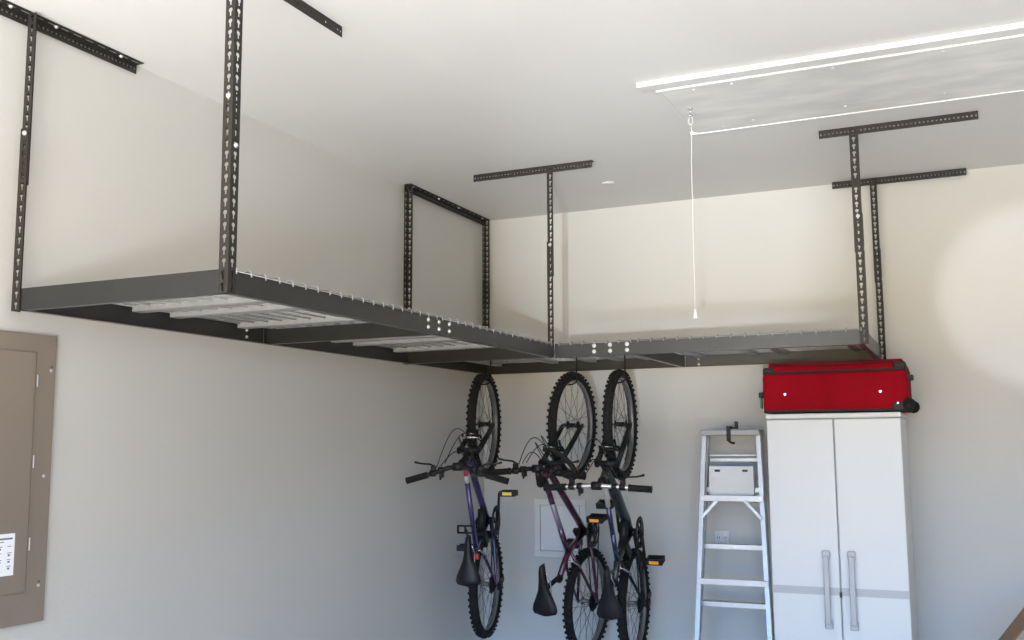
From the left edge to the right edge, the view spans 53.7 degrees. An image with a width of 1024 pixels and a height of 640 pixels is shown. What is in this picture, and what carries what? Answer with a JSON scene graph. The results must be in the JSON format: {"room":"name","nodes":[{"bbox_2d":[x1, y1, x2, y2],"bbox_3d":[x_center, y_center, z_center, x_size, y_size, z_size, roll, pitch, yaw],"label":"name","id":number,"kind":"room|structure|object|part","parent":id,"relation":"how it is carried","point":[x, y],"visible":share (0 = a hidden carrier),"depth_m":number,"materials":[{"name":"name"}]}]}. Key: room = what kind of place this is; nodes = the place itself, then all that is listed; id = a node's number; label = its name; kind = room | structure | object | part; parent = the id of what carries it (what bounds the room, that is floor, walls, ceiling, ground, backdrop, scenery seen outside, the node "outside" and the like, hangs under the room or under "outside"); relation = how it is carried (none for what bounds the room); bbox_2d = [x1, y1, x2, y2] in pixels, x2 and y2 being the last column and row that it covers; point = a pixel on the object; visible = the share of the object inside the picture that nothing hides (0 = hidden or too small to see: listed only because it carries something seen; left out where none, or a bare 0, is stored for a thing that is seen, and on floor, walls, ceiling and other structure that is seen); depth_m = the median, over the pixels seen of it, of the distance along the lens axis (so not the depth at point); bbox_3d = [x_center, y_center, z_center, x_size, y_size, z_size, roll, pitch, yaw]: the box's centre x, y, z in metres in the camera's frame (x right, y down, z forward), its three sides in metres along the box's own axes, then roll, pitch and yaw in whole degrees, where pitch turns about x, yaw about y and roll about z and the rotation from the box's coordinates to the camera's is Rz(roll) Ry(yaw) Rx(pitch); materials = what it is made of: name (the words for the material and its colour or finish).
{"room":"garage","nodes":[
{"label":"garage","id":0,"kind":"room"},
{"bbox_2d":[0,9,484,639],"bbox_3d":[-1.797,0.456,2.828,0.120,3.010,7.870,-4,-8,24],"label":"wall","id":1,"kind":"structure","parent":0,"point":[202,487],"depth_m":4.08,"materials":[{"name":"paint"}]},
{"bbox_2d":[0,330,56,628],"bbox_3d":[-1.601,0.485,3.093,0.018,0.916,0.458,-4,-8,24],"label":"breaker panel","id":2,"kind":"object","parent":1,"relation":"attached to","point":[27,360],"visible":1,"depth_m":3.20,"materials":[{"name":"beige metal"}]},
{"bbox_3d":[-1.601,0.464,3.083,0.004,0.755,0.315,-4,-8,24],"label":"door","id":3,"kind":"part","parent":2,"relation":"part of","materials":[{"name":"beige metal"}]},
{"bbox_2d":[0,0,1023,220],"bbox_3d":[0.657,-1.251,1.905,5.500,0.120,7.850,-4,-8,24],"label":"ceiling","id":4,"kind":"structure","parent":0,"point":[433,96],"depth_m":3.97,"materials":[{"name":"paint"}]},
{"bbox_2d":[0,0,593,364],"bbox_3d":[-0.620,-0.419,4.074,1.102,0.984,2.625,-4,-8,24],"label":"rack","id":5,"kind":"object","parent":4,"relation":"hanging from","point":[406,336],"visible":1,"depth_m":3.52,"materials":[{"name":"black metal"}]},
{"bbox_3d":[-1.287,0.001,3.712,0.024,0.069,1.208,-4,-8,24],"label":"rail","id":6,"kind":"part","parent":5,"relation":"part of","materials":[{"name":"black metal"}]},
{"bbox_3d":[-0.551,-0.043,3.399,0.024,0.069,1.238,-4,-8,24],"label":"rail","id":7,"kind":"part","parent":5,"relation":"part of","materials":[{"name":"grey metal"}]},
{"bbox_3d":[-0.787,0.133,4.812,0.024,0.069,1.214,-4,-8,24],"label":"rail","id":8,"kind":"part","parent":5,"relation":"part of","materials":[{"name":"black metal"}]},
{"bbox_3d":[-0.051,0.089,4.499,0.024,0.069,1.184,-4,-8,24],"label":"rail","id":9,"kind":"part","parent":5,"relation":"part of","materials":[{"name":"grey metal"}]},
{"bbox_2d":[602,182,614,185],"bbox_3d":[0.525,-0.742,5.512,0.072,0.007,0.072,-4,-8,24],"label":"cap","id":10,"kind":"object","parent":4,"relation":"attached to","point":[603,183],"visible":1,"depth_m":5.50,"materials":[{"name":"paint"}]},
{"bbox_2d":[405,111,977,374],"bbox_3d":[0.922,-0.277,5.320,2.835,0.984,1.022,-4,-8,24],"label":"rack","id":11,"kind":"object","parent":4,"relation":"hanging from","point":[845,344],"visible":0.98,"depth_m":5.31,"materials":[{"name":"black metal"}]},
{"bbox_3d":[-0.337,0.251,5.802,0.024,0.069,0.944,-4,-8,24],"label":"rail","id":12,"kind":"part","parent":11,"relation":"part of","materials":[{"name":"black metal"}]},
{"bbox_2d":[405,373,517,638],"bbox_3d":[-0.178,1.009,5.516,0.546,1.459,0.878,-2,-7,14],"label":"bicycle","id":13,"kind":"object","parent":11,"relation":"hanging from","point":[468,575],"visible":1,"depth_m":5.46,"materials":[{"name":"grey metal"}]},
{"bbox_3d":[-0.448,0.763,5.181,0.122,0.079,0.038,-3,-7,18],"label":"brake lever","id":14,"kind":"part","parent":13,"relation":"part of","materials":[{"name":"black plastic"}]},
{"bbox_3d":[-0.267,0.747,5.194,0.048,0.050,0.123,-2,-5,14],"label":"stem","id":15,"kind":"part","parent":13,"relation":"part of","materials":[{"name":"black plastic"}]},
{"bbox_3d":[-0.192,1.083,5.452,0.134,0.761,0.488,-2,-5,14],"label":"frame","id":16,"kind":"part","parent":13,"relation":"part of","materials":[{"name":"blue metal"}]},
{"bbox_3d":[-0.112,0.751,5.099,0.123,0.078,0.038,-2,-7,10],"label":"brake lever","id":17,"kind":"part","parent":13,"relation":"part of","materials":[{"name":"black plastic"}]},
{"bbox_3d":[-0.092,1.273,5.644,0.016,0.469,0.165,-2,-5,14],"label":"chain","id":18,"kind":"part","parent":13,"relation":"part of","materials":[{"name":"black plastic"}]},
{"bbox_3d":[-0.083,1.052,5.657,0.037,0.171,0.032,-2,-5,14],"label":"crank arm","id":19,"kind":"part","parent":13,"relation":"part of","materials":[{"name":"black plastic"}]},
{"bbox_2d":[482,360,491,384],"bbox_3d":[-0.149,0.276,5.696,0.115,0.183,0.008,-4,-8,24],"label":"hook","id":20,"kind":"object","parent":11,"relation":"attached to","point":[490,360],"visible":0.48,"depth_m":5.68,"materials":[{"name":"black metal"}]},
{"bbox_2d":[489,372,608,639],"bbox_3d":[0.372,1.043,5.396,0.524,1.538,0.991,-5,-8,33],"label":"bicycle","id":21,"kind":"object","parent":11,"relation":"hanging from","point":[544,604],"visible":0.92,"depth_m":5.33,"materials":[{"name":"grey metal"}]},
{"bbox_3d":[-0.023,0.738,5.125,0.120,0.084,0.035,-4,-8,27],"label":"brake lever","id":22,"kind":"part","parent":21,"relation":"part of","materials":[{"name":"black plastic"}]},
{"bbox_3d":[0.137,0.782,5.070,0.048,0.124,0.073,-2,6,27],"label":"stem","id":23,"kind":"part","parent":21,"relation":"part of","materials":[{"name":"black plastic"}]},
{"bbox_3d":[0.218,1.348,5.187,0.038,0.045,0.174,-2,6,27],"label":"seat post","id":24,"kind":"part","parent":21,"relation":"part of","materials":[{"name":"black plastic"}]},
{"bbox_3d":[0.271,0.728,4.972,0.122,0.078,0.035,-4,-8,27],"label":"brake lever","id":25,"kind":"part","parent":21,"relation":"part of","materials":[{"name":"black plastic"}]},
{"bbox_3d":[0.294,1.152,5.346,0.134,0.866,0.488,-2,6,27],"label":"frame","id":26,"kind":"part","parent":21,"relation":"part of","materials":[{"name":"pink paint"}]},
{"bbox_3d":[0.373,1.207,5.621,0.032,0.111,0.152,-3,-8,23],"label":"crank arm","id":27,"kind":"part","parent":21,"relation":"part of","materials":[{"name":"black plastic"}]},
{"bbox_3d":[0.422,1.111,5.472,0.032,0.111,0.152,-3,-8,23],"label":"crank arm","id":28,"kind":"part","parent":21,"relation":"part of","materials":[{"name":"black plastic"}]},
{"bbox_3d":[0.453,1.329,5.543,0.016,0.510,0.165,-2,6,27],"label":"chain","id":29,"kind":"part","parent":21,"relation":"part of","materials":[{"name":"black plastic"}]},
{"bbox_2d":[567,357,576,384],"bbox_3d":[0.317,0.251,5.439,0.115,0.202,0.008,-4,-8,24],"label":"hook","id":30,"kind":"object","parent":11,"relation":"attached to","point":[576,357],"visible":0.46,"depth_m":5.42,"materials":[{"name":"black metal"}]},
{"bbox_3d":[0.351,0.147,4.990,0.291,0.069,0.024,-4,-8,24],"label":"rail","id":31,"kind":"part","parent":11,"relation":"part of","materials":[{"name":"grey metal"}]},
{"bbox_3d":[0.408,0.267,5.973,1.242,0.069,0.024,-4,-8,24],"label":"rail","id":32,"kind":"part","parent":11,"relation":"part of","materials":[{"name":"black metal"}]},
{"bbox_2d":[543,369,664,639],"bbox_3d":[0.582,1.028,5.305,0.538,1.536,1.019,-3,-7,20],"label":"bicycle","id":33,"kind":"object","parent":11,"relation":"hanging from","point":[611,606],"visible":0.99,"depth_m":5.21,"materials":[{"name":"grey metal"}]},
{"bbox_3d":[0.248,0.787,4.937,0.121,0.082,0.035,-3,-7,20],"label":"brake lever","id":34,"kind":"part","parent":33,"relation":"part of","materials":[{"name":"black plastic"}]},
{"bbox_3d":[0.425,0.798,4.917,0.048,0.053,0.135,-3,-7,20],"label":"stem","id":35,"kind":"part","parent":33,"relation":"part of","materials":[{"name":"black plastic"}]},
{"bbox_3d":[0.508,1.329,5.076,0.038,0.044,0.113,-3,7,20],"label":"seat post","id":36,"kind":"part","parent":33,"relation":"part of","materials":[{"name":"black plastic"}]},
{"bbox_3d":[0.577,1.075,5.456,0.037,0.171,0.032,-3,7,20],"label":"crank arm","id":37,"kind":"part","parent":33,"relation":"part of","materials":[{"name":"black metal"}]},
{"bbox_3d":[0.558,1.135,5.232,0.134,0.866,0.488,-3,7,20],"label":"frame","id":38,"kind":"part","parent":33,"relation":"part of","materials":[{"name":"black paint"}]},
{"bbox_3d":[0.571,0.773,4.816,0.121,0.080,0.035,-3,-7,20],"label":"brake lever","id":39,"kind":"part","parent":33,"relation":"part of","materials":[{"name":"black plastic"}]},
{"bbox_3d":[0.694,1.311,5.446,0.016,0.510,0.165,-3,7,20],"label":"chain","id":40,"kind":"part","parent":33,"relation":"part of","materials":[{"name":"black plastic"}]},
{"bbox_3d":[0.698,1.208,5.430,0.037,0.171,0.032,-3,7,20],"label":"crank arm","id":41,"kind":"part","parent":33,"relation":"part of","materials":[{"name":"black plastic"}]},
{"bbox_2d":[617,355,625,383],"bbox_3d":[0.564,0.235,5.327,0.115,0.200,0.008,-4,-8,24],"label":"hook","id":42,"kind":"object","parent":11,"relation":"attached to","point":[624,355],"visible":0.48,"depth_m":5.31,"materials":[{"name":"black metal"}]},
{"bbox_3d":[1.019,0.105,4.691,1.167,0.069,0.024,-4,-8,24],"label":"rail","id":43,"kind":"part","parent":11,"relation":"part of","materials":[{"name":"grey metal"}]},
{"bbox_3d":[1.455,0.202,5.504,1.047,0.069,0.024,-4,-8,24],"label":"rail","id":44,"kind":"part","parent":11,"relation":"part of","materials":[{"name":"grey metal"}]},
{"bbox_2d":[636,22,1023,135],"bbox_3d":[1.528,-0.922,3.902,1.958,0.055,0.723,-4,-8,24],"label":"attic hatch","id":45,"kind":"object","parent":4,"relation":"attached to","point":[988,61],"visible":0.98,"depth_m":3.95,"materials":[{"name":"grey paint"}]},
{"bbox_2d":[688,117,697,318],"bbox_3d":[0.750,-0.429,4.195,0.021,0.854,0.023,3,-8,-29],"label":"pull cord","id":46,"kind":"object","parent":45,"relation":"hanging from","point":[695,316],"visible":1,"depth_m":4.19,"materials":[{"name":"white fabric"}]},
{"bbox_3d":[0.752,-0.025,4.146,0.021,0.040,0.021,-4,-8,24],"label":"cord","id":47,"kind":"part","parent":46,"relation":"part of","materials":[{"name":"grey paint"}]},
{"bbox_2d":[483,164,1023,639],"bbox_3d":[2.267,0.723,5.230,5.300,3.010,0.120,-4,-8,24],"label":"wall","id":48,"kind":"structure","parent":0,"point":[952,248],"depth_m":5.62,"materials":[{"name":"paint"}]},
{"bbox_2d":[534,499,586,557],"bbox_3d":[0.286,1.234,5.994,0.328,0.341,0.016,-4,-8,24],"label":"access panel","id":49,"kind":"object","parent":48,"relation":"attached to","point":[546,533],"visible":0.65,"depth_m":6.01,"materials":[{"name":"grey paint"}]},
{"bbox_3d":[0.286,1.234,5.997,0.247,0.263,0.009,-4,-8,24],"label":"door","id":50,"kind":"part","parent":49,"relation":"part of","materials":[{"name":"grey plastic"}]},
{"bbox_2d":[715,530,728,542],"bbox_3d":[1.163,1.211,5.601,0.080,0.088,0.009,-4,-8,24],"label":"wall outlet","id":51,"kind":"object","parent":48,"relation":"attached to","point":[720,536],"visible":0.89,"depth_m":5.60,"materials":[{"name":"grey paint"}]},
{"bbox_2d":[716,534,720,542],"bbox_3d":[1.146,1.211,5.606,0.026,0.046,0.004,-4,-8,24],"label":"socket","id":52,"kind":"object","parent":51,"relation":"attached to","point":[718,536],"depth_m":5.61,"materials":[{"name":"grey plastic"}]},
{"bbox_2d":[723,534,727,542],"bbox_3d":[1.179,1.209,5.592,0.026,0.046,0.004,-4,-8,24],"label":"socket","id":53,"kind":"object","parent":51,"relation":"attached to","point":[725,536],"depth_m":5.59,"materials":[{"name":"grey plastic"}]},
{"bbox_3d":[0.679,1.855,1.523,5.500,0.120,7.850,-4,-8,24],"label":"floor","id":54,"kind":"structure","parent":0,"visible":0},
{"bbox_2d":[695,429,774,639],"bbox_3d":[1.157,1.415,5.298,0.484,1.670,0.342,-4,-8,24],"label":"stepladder","id":55,"kind":"object","parent":54,"relation":"on","point":[724,481],"visible":1,"depth_m":5.37,"materials":[{"name":"metal"}]},
{"bbox_3d":[0.986,1.419,5.331,0.028,1.638,0.242,-6,-9,40],"label":"rail","id":56,"kind":"part","parent":55,"relation":"part of","materials":[{"name":"metal"}]},
{"bbox_3d":[1.010,1.438,5.419,0.261,1.624,0.035,6,-10,-44],"label":"step rail","id":57,"kind":"part","parent":55,"relation":"part of","materials":[{"name":"metal"}]},
{"bbox_2d":[726,421,737,443],"bbox_3d":[1.184,0.607,5.438,0.050,0.123,0.082,-4,-8,24],"label":"clamp","id":58,"kind":"object","parent":55,"relation":"attached to","point":[728,434],"visible":1,"depth_m":5.42,"materials":[{"name":"black metal"}]},
{"bbox_2d":[709,466,754,495],"bbox_3d":[1.179,0.862,5.424,0.237,0.154,0.022,-4,-8,24],"label":"shelf","id":59,"kind":"object","parent":55,"relation":"attached to","point":[724,480],"depth_m":5.41,"materials":[{"name":"plastic"}]},
{"bbox_3d":[1.311,1.399,5.186,0.029,1.638,0.247,-1,-7,4],"label":"rail","id":60,"kind":"part","parent":55,"relation":"part of","materials":[{"name":"metal"}]},
{"bbox_3d":[1.339,1.417,5.272,0.034,1.624,0.259,-1,-7,4],"label":"step rail","id":61,"kind":"part","parent":55,"relation":"part of","materials":[{"name":"metal"}]},
{"bbox_2d":[765,412,917,639],"bbox_3d":[1.662,1.345,5.052,0.640,1.742,0.509,-4,-8,24],"label":"storage cabinet","id":62,"kind":"object","parent":54,"relation":"on","point":[841,521],"visible":1,"depth_m":4.89,"materials":[{"name":"grey plastic"}]},
{"bbox_3d":[1.436,1.331,4.930,0.320,1.683,0.023,-4,-8,24],"label":"door","id":63,"kind":"part","parent":62,"relation":"part of","materials":[{"name":"grey plastic"}]},
{"bbox_3d":[1.517,1.297,4.863,0.038,0.370,0.038,-4,-8,24],"label":"handle","id":64,"kind":"part","parent":62,"relation":"part of","materials":[{"name":"grey plastic"}]},
{"bbox_2d":[759,358,919,413],"bbox_3d":[1.659,0.348,5.147,0.749,0.256,0.401,-4,-8,24],"label":"suitcase","id":65,"kind":"object","parent":62,"relation":"on","point":[880,385],"visible":0.98,"depth_m":4.97,"materials":[{"name":"red plastic"}]},
{"bbox_3d":[1.658,0.246,5.160,0.675,0.050,0.382,-4,-8,24],"label":"lid","id":66,"kind":"part","parent":65,"relation":"part of","materials":[{"name":"red plastic"}]},
{"bbox_3d":[1.623,1.290,4.815,0.038,0.370,0.038,-4,-8,24],"label":"handle","id":67,"kind":"part","parent":62,"relation":"part of","materials":[{"name":"grey plastic"}]},
{"bbox_3d":[1.726,1.313,4.800,0.306,1.683,0.023,-4,-8,24],"label":"door","id":68,"kind":"part","parent":62,"relation":"part of","materials":[{"name":"grey plastic"}]},
{"bbox_2d":[999,608,1023,639],"bbox_3d":[2.488,1.695,4.283,0.799,0.846,0.440,-4,-8,24],"label":"cardboard box","id":69,"kind":"object","parent":54,"relation":"on","point":[1015,629],"visible":1,"depth_m":4.48,"materials":[{"name":"brown cardboard"}]}
]}

